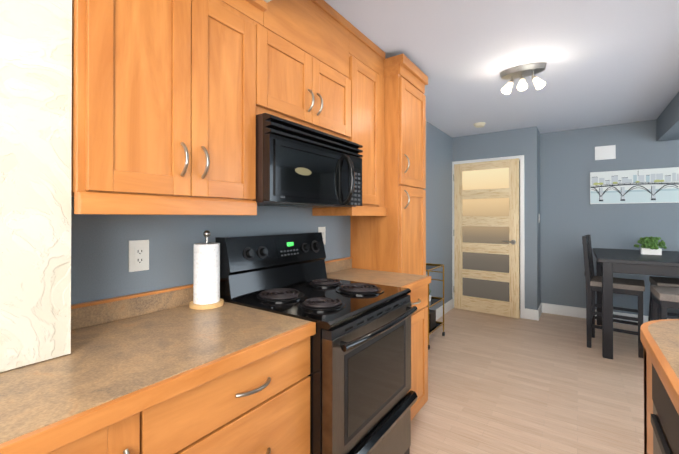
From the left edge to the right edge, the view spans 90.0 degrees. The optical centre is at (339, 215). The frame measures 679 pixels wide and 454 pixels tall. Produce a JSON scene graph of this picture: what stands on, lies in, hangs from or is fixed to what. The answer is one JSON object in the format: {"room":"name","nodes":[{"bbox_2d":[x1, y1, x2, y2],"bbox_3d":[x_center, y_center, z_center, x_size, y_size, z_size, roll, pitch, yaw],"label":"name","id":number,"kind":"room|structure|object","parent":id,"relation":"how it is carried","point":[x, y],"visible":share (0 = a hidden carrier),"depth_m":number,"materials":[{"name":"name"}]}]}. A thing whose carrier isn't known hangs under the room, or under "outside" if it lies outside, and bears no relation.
{"room":"kitchen","nodes":[
{"label":"kitchen","id":0,"kind":"room"},
{"bbox_2d":[0,0,71,371],"bbox_3d":[-1.234,-0.385,0.430,0.256,1.513,2.720,0,0,35],"label":"wall","id":1,"kind":"structure","parent":0,"point":[35,156],"depth_m":0.86,"materials":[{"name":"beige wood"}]},
{"bbox_2d":[71,121,451,309],"bbox_3d":[-0.172,0.083,2.340,0.200,2.430,7.270,0,0,35],"label":"wall","id":2,"kind":"structure","parent":0,"point":[99,256],"depth_m":1.47,"materials":[{"name":"paint"}]},
{"bbox_2d":[71,284,192,331],"bbox_3d":[-0.756,0.343,1.312,0.018,0.071,0.602,0,0,35],"label":"backsplash","id":3,"kind":"structure","parent":2,"relation":"attached to","point":[83,315],"depth_m":1.26,"materials":[{"name":"brown laminate"}]},
{"bbox_2d":[129,240,148,271],"bbox_3d":[-0.769,0.153,1.305,0.009,0.118,0.072,0,0,35],"label":"outlet","id":4,"kind":"object","parent":2,"relation":"attached to","point":[138,255],"visible":1,"depth_m":1.30,"materials":[{"name":"white plastic"}]},
{"bbox_2d":[71,0,256,207],"bbox_3d":[-0.639,-0.484,1.239,0.298,0.843,0.606,0,0,35],"label":"upper cabinet","id":5,"kind":"object","parent":2,"relation":"attached to","point":[171,99],"depth_m":1.10,"materials":[{"name":"brown wood"}]},
{"bbox_2d":[275,0,314,27],"bbox_3d":[-0.346,-0.975,1.660,0.298,0.319,0.305,0,0,35],"label":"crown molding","id":6,"kind":"structure","parent":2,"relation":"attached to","point":[304,10],"depth_m":1.66,"materials":[{"name":"brown wood"}]},
{"bbox_2d":[255,0,354,142],"bbox_3d":[-0.257,-0.662,1.782,0.302,0.482,0.721,0,0,35],"label":"upper cabinet","id":7,"kind":"object","parent":2,"relation":"attached to","point":[301,77],"depth_m":1.64,"materials":[{"name":"brown wood"}]},
{"bbox_2d":[253,113,362,207],"bbox_3d":[-0.201,-0.234,1.741,0.436,0.366,0.711,0,0,35],"label":"microwave","id":8,"kind":"object","parent":7,"relation":"attached to","point":[298,165],"visible":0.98,"depth_m":1.54,"materials":[{"name":"black"}]},
{"bbox_2d":[318,227,325,244],"bbox_3d":[-0.115,0.133,2.238,0.009,0.118,0.072,0,0,35],"label":"electrical outlet","id":9,"kind":"object","parent":2,"relation":"attached to","point":[322,230],"visible":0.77,"depth_m":2.25,"materials":[{"name":"white plastic"}]},
{"bbox_2d":[315,0,354,55],"bbox_3d":[-0.156,-0.974,1.931,0.298,0.319,0.356,0,0,35],"label":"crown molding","id":10,"kind":"structure","parent":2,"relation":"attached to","point":[331,25],"depth_m":1.87,"materials":[{"name":"brown wood"}]},
{"bbox_2d":[325,28,384,211],"bbox_3d":[0.074,-0.572,2.258,0.298,1.030,0.439,0,0,35],"label":"upper cabinet","id":11,"kind":"object","parent":2,"relation":"attached to","point":[369,62],"depth_m":2.18,"materials":[{"name":"brown wood"}]},
{"bbox_2d":[355,27,383,51],"bbox_3d":[0.073,-0.972,2.258,0.298,0.319,0.443,0,0,35],"label":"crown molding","id":12,"kind":"structure","parent":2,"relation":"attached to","point":[356,30],"depth_m":2.20,"materials":[{"name":"brown wood"}]},
{"bbox_2d":[436,299,452,319],"bbox_3d":[0.950,1.241,3.886,0.016,0.130,2.300,0,0,35],"label":"baseboard","id":13,"kind":"structure","parent":2,"relation":"attached to","point":[448,306],"depth_m":4.50,"materials":[{"name":"white wood"}]},
{"bbox_2d":[452,126,540,309],"bbox_3d":[2.175,0.095,4.737,1.050,2.430,0.450,0,0,35],"label":"wall block","id":14,"kind":"object","parent":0,"point":[525,142],"visible":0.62,"depth_m":4.33,"materials":[{"name":"paint"}]},
{"bbox_2d":[452,155,524,318],"bbox_3d":[2.012,0.268,4.626,0.910,2.082,0.118,0,0,35],"label":"door frame","id":15,"kind":"structure","parent":14,"relation":"attached to","point":[522,266],"depth_m":4.34,"materials":[{"name":"white wood"}]},
{"bbox_2d":[453,158,519,318],"bbox_3d":[1.937,0.288,4.540,0.837,2.030,0.136,0,0,35],"label":"pine door","id":16,"kind":"structure","parent":15,"relation":"in","point":[486,243],"depth_m":4.53,"materials":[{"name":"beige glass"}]},
{"bbox_2d":[324,0,678,137],"bbox_3d":[1.343,-1.177,1.284,3.900,0.080,7.270,0,0,35],"label":"ceiling","id":17,"kind":"structure","parent":0,"point":[610,62],"depth_m":2.38,"materials":[{"name":"paint"}]},
{"bbox_2d":[474,122,485,127],"bbox_3d":[1.707,-1.105,4.137,0.136,0.036,0.136,0,0,35],"label":"smoke detector","id":18,"kind":"object","parent":17,"relation":"attached to","point":[479,124],"visible":1,"depth_m":4.10,"materials":[{"name":"beige plastic"}]},
{"bbox_2d":[500,62,546,93],"bbox_3d":[1.403,-1.038,2.606,0.320,0.183,0.169,0,0,35],"label":"ceiling light fixture","id":19,"kind":"object","parent":17,"relation":"attached to","point":[522,71],"visible":1,"depth_m":2.57,"materials":[{"name":"silver metal"}]},
{"bbox_2d":[656,92,678,141],"bbox_3d":[2.260,-1.010,0.640,1.460,0.260,7.070,0,0,35],"label":"bulkhead","id":20,"kind":"object","parent":17,"relation":"attached to","point":[667,124],"visible":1,"depth_m":3.49,"materials":[{"name":"paint"}]},
{"bbox_2d":[410,308,643,453],"bbox_3d":[1.343,1.323,1.272,3.900,0.060,7.270,0,0,35],"label":"floor","id":21,"kind":"structure","parent":0,"point":[547,383],"depth_m":2.54,"materials":[{"name":"laminate"}]},
{"bbox_2d":[12,396,151,453],"bbox_3d":[-0.830,0.853,0.699,0.598,0.874,0.526,0,0,35],"label":"base cabinet","id":22,"kind":"object","parent":21,"relation":"on","point":[129,430],"depth_m":0.69,"materials":[{"name":"brown wood"}]},
{"bbox_2d":[152,328,315,453],"bbox_3d":[-0.532,0.855,1.125,0.598,0.874,0.643,0,0,35],"label":"base cabinet","id":23,"kind":"object","parent":21,"relation":"on","point":[259,403],"depth_m":0.97,"materials":[{"name":"brown wood"}]},
{"bbox_2d":[0,302,311,453],"bbox_3d":[-1.102,0.394,0.310,0.602,0.040,2.640,0,0,35],"label":"countertop","id":24,"kind":"structure","parent":23,"relation":"on","point":[111,366],"depth_m":0.87,"materials":[{"name":"brown laminate"}]},
{"bbox_2d":[189,230,223,309],"bbox_3d":[-0.561,0.220,1.436,0.136,0.317,0.136,0,0,35],"label":"paper towel holder","id":25,"kind":"object","parent":24,"relation":"on","point":[206,281],"visible":1,"depth_m":1.39,"materials":[{"name":"white paper"}]},
{"bbox_2d":[215,232,417,453],"bbox_3d":[-0.073,0.696,1.625,0.719,1.196,0.693,0,0,35],"label":"range","id":26,"kind":"object","parent":21,"relation":"on","point":[362,401],"visible":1,"depth_m":1.48,"materials":[{"name":"black metal"}]},
{"bbox_2d":[325,257,430,419],"bbox_3d":[0.205,0.799,2.140,0.640,0.996,0.467,0,0,35],"label":"base cabinet","id":27,"kind":"object","parent":21,"relation":"on","point":[343,269],"visible":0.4,"depth_m":2.09,"materials":[{"name":"brown wood"}]},
{"bbox_2d":[350,54,427,274],"bbox_3d":[0.400,0.103,2.585,0.452,2.392,0.469,0,0,35],"label":"pantry cabinet","id":28,"kind":"object","parent":21,"relation":"on","point":[394,240],"visible":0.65,"depth_m":2.39,"materials":[{"name":"brown wood"}]},
{"bbox_2d":[426,263,444,349],"bbox_3d":[0.898,0.916,3.570,0.263,0.775,0.504,0,0,35],"label":"bar cart","id":29,"kind":"object","parent":21,"relation":"on","point":[433,324],"visible":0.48,"depth_m":3.57,"materials":[{"name":"gold glass"}]},
{"bbox_2d":[582,235,644,357],"bbox_3d":[2.733,0.753,3.391,0.468,1.100,0.422,0,0,41],"label":"counter chair","id":30,"kind":"object","parent":21,"relation":"on","point":[634,287],"visible":1,"depth_m":3.35,"materials":[{"name":"black paint"}]},
{"bbox_2d":[593,248,678,359],"bbox_3d":[3.135,0.847,3.364,0.965,0.912,1.310,0,0,35],"label":"dining table","id":31,"kind":"object","parent":21,"relation":"on","point":[609,262],"visible":1,"depth_m":3.09,"materials":[{"name":"black paint"}]},
{"bbox_2d":[634,236,666,254],"bbox_3d":[3.148,0.299,3.437,0.254,0.181,0.185,0,0,35],"label":"plant pot","id":32,"kind":"object","parent":31,"relation":"on","point":[650,245],"visible":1,"depth_m":3.40,"materials":[{"name":"white ceramic"}]},
{"bbox_2d":[642,343,678,453],"bbox_3d":[0.828,0.848,-0.570,1.666,0.871,3.420,0,0,35],"label":"kitchen island","id":33,"kind":"object","parent":21,"relation":"on","point":[661,417],"depth_m":0.93,"materials":[{"name":"brown wood"}]},
{"bbox_2d":[640,319,678,410],"bbox_3d":[0.858,0.391,-0.552,1.694,0.042,3.480,0,0,35],"label":"island countertop","id":34,"kind":"structure","parent":33,"relation":"on","point":[660,338],"depth_m":0.97,"materials":[{"name":"brown laminate"}]},
{"bbox_2d":[648,276,678,320],"bbox_3d":[3.253,0.962,3.213,0.459,0.680,0.459,0,0,35],"label":"stool","id":35,"kind":"object","parent":21,"relation":"on","point":[666,281],"visible":0.17,"depth_m":3.31,"materials":[{"name":"black paint"}]},
{"bbox_2d":[650,285,678,320],"bbox_3d":[2.851,0.960,2.762,0.459,0.680,0.459,0,0,35],"label":"stool","id":36,"kind":"object","parent":21,"relation":"on","point":[665,298],"visible":0.44,"depth_m":2.74,"materials":[{"name":"black paint"}]},
{"bbox_2d":[519,119,678,318],"bbox_3d":[3.450,0.092,4.179,3.780,2.430,0.100,0,0,35],"label":"wall","id":37,"kind":"structure","parent":0,"point":[570,215],"depth_m":4.31,"materials":[{"name":"paint"}]},
{"bbox_2d":[536,303,542,320],"bbox_3d":[2.595,1.243,4.402,0.016,0.130,0.426,0,0,35],"label":"baseboard","id":38,"kind":"structure","parent":37,"relation":"attached to","point":[540,310],"depth_m":4.30,"materials":[{"name":"white wood"}]},
{"bbox_2d":[543,303,667,324],"bbox_3d":[3.805,1.241,3.851,2.630,0.130,0.020,0,0,35],"label":"baseboard","id":39,"kind":"structure","parent":37,"relation":"attached to","point":[563,310],"depth_m":4.40,"materials":[{"name":"white wood"}]},
{"bbox_2d":[595,145,615,159],"bbox_3d":[3.300,-0.784,4.217,0.202,0.169,0.016,0,0,35],"label":"air vent","id":40,"kind":"object","parent":37,"relation":"in","point":[605,152],"visible":1,"depth_m":4.21,"materials":[{"name":"white plastic"}]},
{"bbox_2d":[590,167,678,203],"bbox_3d":[3.505,-0.348,4.057,0.818,0.400,0.038,0,0,35],"label":"framed picture","id":41,"kind":"object","parent":37,"relation":"attached to","point":[657,185],"visible":1,"depth_m":4.03,"materials":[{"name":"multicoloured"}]}
]}

